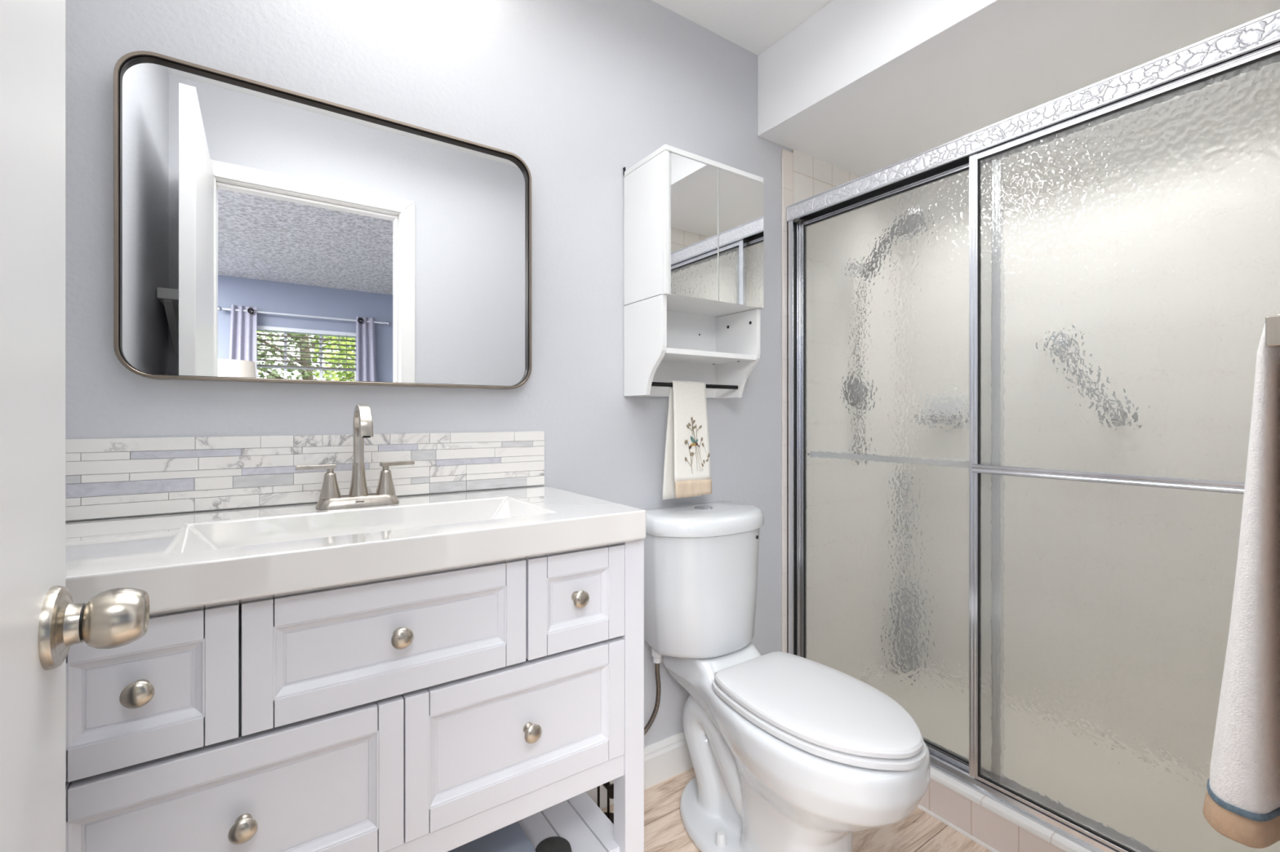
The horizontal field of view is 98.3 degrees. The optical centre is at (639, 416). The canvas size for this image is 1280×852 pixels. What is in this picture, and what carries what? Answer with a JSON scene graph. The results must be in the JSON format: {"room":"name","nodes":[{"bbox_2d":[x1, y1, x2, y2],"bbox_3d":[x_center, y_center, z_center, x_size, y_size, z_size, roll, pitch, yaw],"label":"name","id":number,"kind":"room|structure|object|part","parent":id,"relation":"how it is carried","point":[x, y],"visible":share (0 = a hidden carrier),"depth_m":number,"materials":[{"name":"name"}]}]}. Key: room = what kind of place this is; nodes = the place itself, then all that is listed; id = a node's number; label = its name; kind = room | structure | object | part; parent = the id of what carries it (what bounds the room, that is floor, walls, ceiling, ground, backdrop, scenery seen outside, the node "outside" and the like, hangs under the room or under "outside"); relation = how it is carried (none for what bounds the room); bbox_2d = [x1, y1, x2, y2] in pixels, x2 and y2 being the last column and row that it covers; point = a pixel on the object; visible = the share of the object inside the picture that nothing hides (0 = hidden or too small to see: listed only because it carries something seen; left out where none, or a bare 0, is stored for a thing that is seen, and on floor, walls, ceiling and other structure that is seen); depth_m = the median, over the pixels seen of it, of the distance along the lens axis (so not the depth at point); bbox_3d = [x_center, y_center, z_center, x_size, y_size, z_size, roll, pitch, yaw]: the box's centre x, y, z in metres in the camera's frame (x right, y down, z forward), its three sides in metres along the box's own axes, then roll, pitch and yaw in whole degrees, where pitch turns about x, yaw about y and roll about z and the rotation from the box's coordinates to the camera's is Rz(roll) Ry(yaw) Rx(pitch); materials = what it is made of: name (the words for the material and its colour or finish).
{"room":"bathroom","nodes":[
{"label":"bathroom","id":0,"kind":"room"},
{"bbox_2d":[65,0,791,746],"bbox_3d":[0.037,-0.090,1.695,2.770,2.460,0.100,0,0,-34],"label":"wall","id":1,"kind":"structure","parent":0,"point":[582,91],"depth_m":1.42,"materials":[{"name":"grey paint"}]},
{"bbox_2d":[65,431,544,521],"bbox_3d":[-0.612,0.109,1.187,0.880,0.141,0.008,0,0,-34],"label":"backsplash","id":2,"kind":"structure","parent":1,"relation":"attached to","point":[105,478],"depth_m":1.09,"materials":[{"name":"white tile"}]},
{"bbox_2d":[113,50,531,389],"bbox_3d":[-0.598,-0.357,1.182,0.770,0.580,0.032,0,0,-34],"label":"wall mirror","id":3,"kind":"object","parent":1,"relation":"attached to","point":[264,233],"visible":1,"depth_m":1.12,"materials":[{"name":"grey metal"}]},
{"bbox_2d":[586,731,693,809],"bbox_3d":[-0.236,1.024,1.439,1.758,0.112,0.015,0,0,-34],"label":"baseboard","id":4,"kind":"structure","parent":1,"relation":"attached to","point":[666,758],"depth_m":1.64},
{"bbox_2d":[622,144,763,398],"bbox_3d":[0.156,-0.383,1.594,0.361,0.651,0.200,0,0,-34],"label":"upper cabinet","id":5,"kind":"object","parent":1,"relation":"attached to","point":[693,224],"visible":0.99,"depth_m":1.52,"materials":[{"name":"white laminate"}]},
{"bbox_3d":[0.011,-0.498,1.505,0.014,0.365,0.181,0,0,-34],"label":"panel","id":6,"kind":"part","parent":5,"relation":"part of","materials":[{"name":"white laminate"}]},
{"bbox_3d":[0.012,-0.185,1.503,0.014,0.257,0.185,0,0,-34],"label":"bracket panel","id":7,"kind":"part","parent":5,"relation":"part of","materials":[{"name":"white laminate"}]},
{"bbox_3d":[0.103,-0.370,1.674,0.330,0.624,0.006,0,0,-34],"label":"panel","id":8,"kind":"part","parent":5,"relation":"part of","materials":[{"name":"white laminate"}]},
{"bbox_2d":[662,381,711,500],"bbox_3d":[0.136,0.068,1.574,0.141,0.336,0.053,0,0,-34],"label":"hand towel","id":9,"kind":"object","parent":5,"relation":"hanging from","point":[686,468],"visible":1,"depth_m":1.56,"materials":[{"name":"white fabric"}]},
{"bbox_3d":[0.140,-0.496,1.474,0.162,0.364,0.014,0,0,-34],"label":"door","id":10,"kind":"part","parent":5,"relation":"part of","materials":[{"name":"white laminate"}]},
{"bbox_3d":[0.157,-0.689,1.595,0.358,0.014,0.197,0,0,-34],"label":"panel","id":11,"kind":"part","parent":5,"relation":"part of","materials":[{"name":"white laminate"}]},
{"bbox_3d":[0.145,-0.496,1.467,0.160,0.362,0.003,0,0,-34],"label":"mirror panel","id":12,"kind":"part","parent":5,"relation":"part of","materials":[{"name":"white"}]},
{"bbox_2d":[666,294,751,316],"bbox_3d":[0.154,-0.325,1.600,0.330,0.014,0.173,0,0,-34],"label":"shelf","id":13,"kind":"object","parent":5,"relation":"attached to","point":[677,305],"depth_m":1.62,"materials":[{"name":"white laminate"}]},
{"bbox_2d":[662,347,756,364],"bbox_3d":[0.155,-0.171,1.598,0.330,0.014,0.177,0,0,-34],"label":"open shelf","id":14,"kind":"object","parent":5,"relation":"attached to","point":[670,356],"depth_m":1.59,"materials":[{"name":"white laminate"}]},
{"bbox_3d":[0.295,-0.498,1.698,0.014,0.365,0.181,0,0,-34],"label":"panel","id":15,"kind":"part","parent":5,"relation":"part of","materials":[{"name":"white laminate"}]},
{"bbox_3d":[0.296,-0.185,1.697,0.014,0.257,0.185,0,0,-34],"label":"bracket panel","id":16,"kind":"part","parent":5,"relation":"part of","materials":[{"name":"white laminate"}]},
{"bbox_3d":[0.282,-0.496,1.571,0.176,0.364,0.014,0,0,-34],"label":"door","id":17,"kind":"part","parent":5,"relation":"part of","materials":[{"name":"white laminate"}]},
{"bbox_3d":[0.287,-0.496,1.564,0.174,0.362,0.003,0,0,-34],"label":"mirror panel","id":18,"kind":"part","parent":5,"relation":"part of","materials":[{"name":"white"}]},
{"bbox_2d":[781,149,793,653],"bbox_3d":[0.522,0.070,1.960,0.055,2.020,0.008,0,0,-34],"label":"trim","id":19,"kind":"structure","parent":1,"relation":"attached to","point":[787,157],"depth_m":1.95,"materials":[{"name":"beige ceramic"}]},
{"bbox_2d":[791,149,860,222],"bbox_3d":[0.837,0.053,2.176,0.706,2.013,0.006,0,0,-34],"label":"wall","id":20,"kind":"structure","parent":1,"relation":"attached to","point":[812,176],"depth_m":2.04,"materials":[{"name":"beige tile"}]},
{"bbox_2d":[798,161,968,766],"bbox_3d":[0.764,0.129,1.699,0.058,1.625,0.648,0,0,-34],"label":"sliding shower door","id":21,"kind":"structure","parent":1,"relation":"attached to","point":[883,277],"depth_m":1.67,"materials":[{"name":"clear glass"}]},
{"bbox_3d":[0.749,-0.676,1.689,0.020,0.016,0.606,0,0,-34],"label":"rail","id":22,"kind":"part","parent":21,"relation":"part of","materials":[{"name":"metal"}]},
{"bbox_3d":[0.750,0.937,1.690,0.018,0.008,0.606,0,0,-34],"label":"rail","id":23,"kind":"part","parent":21,"relation":"part of","materials":[{"name":"metal"}]},
{"bbox_2d":[917,804,999,851],"bbox_3d":[0.857,1.077,1.401,0.006,0.006,1.281,0,0,-34],"label":"trim","id":24,"kind":"structure","parent":1,"relation":"attached to","point":[919,806],"depth_m":1.44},
{"bbox_2d":[919,777,1066,851],"bbox_3d":[0.897,1.032,1.437,0.100,0.096,1.295,0,0,-34],"label":"shower curb","id":25,"kind":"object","parent":1,"relation":"attached to","point":[988,827],"depth_m":1.40,"materials":[{"name":"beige tile"}]},
{"bbox_2d":[929,767,1091,851],"bbox_3d":[0.898,0.976,1.433,0.102,0.016,1.287,0,0,-34],"label":"trim","id":26,"kind":"structure","parent":1,"relation":"attached to","point":[1052,837],"depth_m":1.35,"materials":[{"name":"white tile"}]},
{"bbox_2d":[786,8,1279,851],"bbox_3d":[0.901,0.115,1.439,0.066,1.706,1.279,0,0,-34],"label":"shower door frame","id":27,"kind":"object","parent":1,"relation":"attached to","point":[1262,32],"visible":0.71,"depth_m":1.42,"materials":[{"name":"metal"}]},
{"bbox_2d":[968,42,1279,851],"bbox_3d":[1.035,0.130,1.189,0.056,1.627,0.630,0,0,-34],"label":"sliding shower door","id":28,"kind":"structure","parent":1,"relation":"attached to","point":[1124,255],"depth_m":1.21,"materials":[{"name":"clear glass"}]},
{"bbox_3d":[1.050,0.939,1.199,0.018,0.008,0.588,0,0,-34],"label":"rail","id":29,"kind":"part","parent":28,"relation":"part of","materials":[{"name":"metal"}]},
{"bbox_3d":[1.049,-0.676,1.199,0.020,0.016,0.588,0,0,-34],"label":"rail","id":30,"kind":"part","parent":28,"relation":"part of","materials":[{"name":"metal"}]},
{"bbox_2d":[651,0,833,55],"bbox_3d":[0.438,-1.258,1.124,2.550,0.060,1.295,0,0,-34],"label":"ceiling","id":31,"kind":"structure","parent":0,"point":[754,26],"depth_m":1.70,"materials":[{"name":"white paint"}]},
{"bbox_2d":[601,767,991,851],"bbox_3d":[0.092,1.110,0.886,1.950,0.060,1.500,0,0,-34],"label":"floor","id":32,"kind":"structure","parent":0,"point":[664,831],"depth_m":1.43,"materials":[{"name":"brown wood"}]},
{"bbox_2d":[65,538,644,851],"bbox_3d":[-0.469,0.657,1.000,0.886,0.845,0.429,0,0,-34],"label":"vanity cabinet","id":33,"kind":"object","parent":32,"relation":"on","point":[446,711],"visible":0.92,"depth_m":0.82,"materials":[{"name":"white paint"}]},
{"bbox_3d":[-0.610,0.334,0.675,0.128,0.100,0.009,0,0,-34],"label":"drawer panel","id":34,"kind":"part","parent":33,"relation":"part of","materials":[{"name":"white paint"}]},
{"bbox_3d":[-0.604,0.332,0.666,0.032,0.032,0.029,0,0,-34],"label":"drawer knob","id":35,"kind":"part","parent":33,"relation":"part of","materials":[{"name":"silver metal"}]},
{"bbox_3d":[-0.612,0.334,0.678,0.196,0.174,0.020,0,0,-34],"label":"drawer","id":36,"kind":"part","parent":33,"relation":"part of","materials":[{"name":"white paint"}]},
{"bbox_3d":[-0.526,0.539,0.732,0.330,0.146,0.009,0,0,-34],"label":"drawer panel","id":37,"kind":"part","parent":33,"relation":"part of","materials":[{"name":"white paint"}]},
{"bbox_3d":[-0.528,0.539,0.735,0.398,0.220,0.020,0,0,-34],"label":"drawer","id":38,"kind":"part","parent":33,"relation":"part of","materials":[{"name":"white paint"}]},
{"bbox_3d":[-0.519,0.538,0.724,0.032,0.032,0.029,0,0,-34],"label":"drawer knob","id":39,"kind":"part","parent":33,"relation":"part of","materials":[{"name":"silver metal"}]},
{"bbox_2d":[65,485,645,617],"bbox_3d":[-0.482,0.227,1.002,0.888,0.094,0.456,0,0,-34],"label":"sink","id":40,"kind":"object","parent":33,"relation":"in","point":[184,562],"visible":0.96,"depth_m":0.87,"materials":[{"name":"white ceramic"}]},
{"bbox_2d":[295,404,414,509],"bbox_3d":[-0.547,0.078,1.087,0.217,0.202,0.136,0,0,-34],"label":"faucet","id":41,"kind":"object","parent":40,"relation":"on","point":[330,498],"visible":1,"depth_m":1.10,"materials":[{"name":"silver metal"}]},
{"bbox_3d":[-0.632,0.099,1.079,0.069,0.008,0.014,0,0,-34],"label":"lever","id":42,"kind":"part","parent":41,"relation":"part of","materials":[{"name":"silver metal"}]},
{"bbox_3d":[-0.612,0.132,1.092,0.038,0.058,0.038,0,0,-34],"label":"handle","id":43,"kind":"part","parent":41,"relation":"part of","materials":[{"name":"silver metal"}]},
{"bbox_3d":[-0.570,0.170,1.121,0.150,0.020,0.056,0,0,-34],"label":"plate","id":44,"kind":"part","parent":41,"relation":"part of","materials":[{"name":"silver metal"}]},
{"bbox_3d":[-0.543,0.036,1.081,0.024,0.118,0.115,0,0,-34],"label":"spout","id":45,"kind":"part","parent":41,"relation":"part of","materials":[{"name":"silver metal"}]},
{"bbox_3d":[-0.528,0.132,1.149,0.038,0.058,0.038,0,0,-34],"label":"handle","id":46,"kind":"part","parent":41,"relation":"part of","materials":[{"name":"silver metal"}]},
{"bbox_3d":[-0.512,0.099,1.166,0.012,0.009,0.069,0,0,44],"label":"lever","id":47,"kind":"part","parent":41,"relation":"part of","materials":[{"name":"silver metal"}]},
{"bbox_3d":[-0.365,0.334,0.846,0.397,0.174,0.020,0,0,-34],"label":"drawer","id":48,"kind":"part","parent":33,"relation":"part of","materials":[{"name":"white paint"}]},
{"bbox_3d":[-0.363,0.334,0.843,0.329,0.100,0.009,0,0,-34],"label":"drawer panel","id":49,"kind":"part","parent":33,"relation":"part of","materials":[{"name":"white paint"}]},
{"bbox_3d":[-0.359,0.332,0.832,0.032,0.032,0.029,0,0,-34],"label":"drawer knob","id":50,"kind":"part","parent":33,"relation":"part of","materials":[{"name":"silver metal"}]},
{"bbox_2d":[447,821,535,851],"bbox_3d":[-0.388,0.816,1.024,0.313,0.048,0.270,0,0,-34],"label":"storage box","id":51,"kind":"object","parent":33,"relation":"on","point":[512,837],"visible":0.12,"depth_m":1.03,"materials":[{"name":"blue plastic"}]},
{"bbox_3d":[-0.366,0.671,0.850,0.798,0.042,0.022,0,0,-34],"label":"rail","id":52,"kind":"part","parent":33,"relation":"part of","materials":[{"name":"white paint"}]},
{"bbox_3d":[-0.198,0.539,0.960,0.396,0.220,0.020,0,0,-34],"label":"drawer","id":53,"kind":"part","parent":33,"relation":"part of","materials":[{"name":"white paint"}]},
{"bbox_3d":[-0.196,0.539,0.957,0.328,0.146,0.009,0,0,-34],"label":"drawer panel","id":54,"kind":"part","parent":33,"relation":"part of","materials":[{"name":"white paint"}]},
{"bbox_3d":[-0.186,0.542,0.950,0.032,0.032,0.029,0,0,-34],"label":"drawer knob","id":55,"kind":"part","parent":33,"relation":"part of","materials":[{"name":"silver metal"}]},
{"bbox_2d":[535,836,572,851],"bbox_3d":[-0.164,0.825,1.044,0.072,0.030,0.072,0,0,-34],"label":"bag","id":56,"kind":"object","parent":33,"relation":"on","point":[552,844],"visible":1,"depth_m":1.05,"materials":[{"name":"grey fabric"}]},
{"bbox_2d":[517,791,619,851],"bbox_3d":[-0.475,0.848,1.008,0.844,0.015,0.370,0,0,-34],"label":"slatted shelf","id":57,"kind":"object","parent":33,"relation":"attached to","point":[578,820],"depth_m":1.13,"materials":[{"name":"white paint"}]},
{"bbox_3d":[-0.116,0.334,1.016,0.197,0.174,0.020,0,0,-34],"label":"drawer","id":58,"kind":"part","parent":33,"relation":"part of","materials":[{"name":"white paint"}]},
{"bbox_3d":[-0.114,0.334,1.013,0.129,0.100,0.009,0,0,-34],"label":"drawer panel","id":59,"kind":"part","parent":33,"relation":"part of","materials":[{"name":"white paint"}]},
{"bbox_3d":[-0.110,0.330,1.002,0.032,0.032,0.029,0,0,-34],"label":"drawer knob","id":60,"kind":"part","parent":33,"relation":"part of","materials":[{"name":"silver metal"}]},
{"bbox_3d":[-0.022,0.657,1.093,0.044,0.845,0.045,0,0,-34],"label":"leg","id":61,"kind":"part","parent":33,"relation":"part of","materials":[{"name":"white paint"}]},
{"bbox_2d":[597,781,613,824],"bbox_3d":[-0.091,0.906,1.451,0.100,0.348,0.100,0,0,-34],"label":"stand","id":62,"kind":"object","parent":32,"relation":"on","point":[610,815],"visible":0.06,"depth_m":1.47,"materials":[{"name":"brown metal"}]},
{"bbox_3d":[-0.096,0.912,1.459,0.037,0.325,0.007,0,0,-34],"label":"post","id":63,"kind":"part","parent":62,"relation":"part of","materials":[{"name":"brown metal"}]},
{"bbox_2d":[644,501,930,851],"bbox_3d":[0.328,0.671,1.370,0.398,0.819,0.740,0,0,-34],"label":"toilet","id":64,"kind":"object","parent":32,"relation":"on","point":[789,753],"visible":1,"depth_m":1.33,"materials":[{"name":"white ceramic"}]},
{"bbox_2d":[602,648,662,799],"bbox_3d":[-0.047,0.831,1.507,0.225,0.381,0.072,0,0,-4],"label":"supply hose","id":65,"kind":"object","parent":64,"relation":"attached to","point":[656,656],"visible":0.49,"depth_m":1.53,"materials":[{"name":"white plastic"}]},
{"bbox_3d":[0.188,0.478,1.574,0.380,0.328,0.230,0,0,-34],"label":"tank","id":66,"kind":"part","parent":64,"relation":"part of","materials":[{"name":"white ceramic"}]},
{"bbox_3d":[0.189,0.290,1.573,0.398,0.051,0.248,0,0,-34],"label":"tank lid","id":67,"kind":"part","parent":64,"relation":"part of","materials":[{"name":"white ceramic"}]},
{"bbox_3d":[0.341,0.862,1.364,0.354,0.436,0.705,0,0,-34],"label":"bowl","id":68,"kind":"part","parent":64,"relation":"part of","materials":[{"name":"white ceramic"}]},
{"bbox_3d":[0.409,0.648,1.265,0.310,0.024,0.463,0,0,-34],"label":"lid","id":69,"kind":"part","parent":64,"relation":"part of","materials":[{"name":"white plastic"}]},
{"bbox_3d":[0.409,0.670,1.265,0.318,0.016,0.475,0,0,-34],"label":"seat","id":70,"kind":"part","parent":64,"relation":"part of","materials":[{"name":"white plastic"}]},
{"bbox_2d":[757,0,1279,177],"bbox_3d":[1.128,-1.091,1.595,0.880,0.275,1.295,0,0,-34],"label":"soffit","id":71,"kind":"structure","parent":0,"point":[860,88],"depth_m":1.56,"materials":[{"name":"white paint"}]},
{"bbox_3d":[0.815,-0.074,0.571,2.550,2.308,0.045,0,0,-34],"label":"wall","id":72,"kind":"structure","parent":0,"visible":0},
{"bbox_2d":[0,0,149,851],"bbox_3d":[-0.333,0.090,0.244,0.097,1.956,0.659,0,0,-34],"label":"door","id":73,"kind":"structure","parent":72,"relation":"in","point":[40,620],"depth_m":0.44,"materials":[{"name":"white paint"}]},
{"bbox_3d":[-0.496,0.181,0.480,0.020,0.069,0.069,0,0,-34],"label":"knob","id":74,"kind":"part","parent":73,"relation":"part of","materials":[{"name":"silver metal"}]},
{"bbox_2d":[1265,315,1279,347],"bbox_3d":[0.945,-0.100,0.740,0.452,0.036,0.088,0,0,-34],"label":"towel bar","id":75,"kind":"object","parent":72,"relation":"attached to","point":[1272,323],"visible":1,"depth_m":0.65,"materials":[{"name":"ceramic"}]},
{"bbox_2d":[1202,314,1279,848],"bbox_3d":[0.899,0.199,0.793,0.393,0.660,0.090,0,0,-34],"label":"bath towel","id":76,"kind":"object","parent":75,"relation":"hanging from","point":[1242,802],"visible":0.91,"depth_m":0.68,"materials":[{"name":"white fabric"}]}
]}

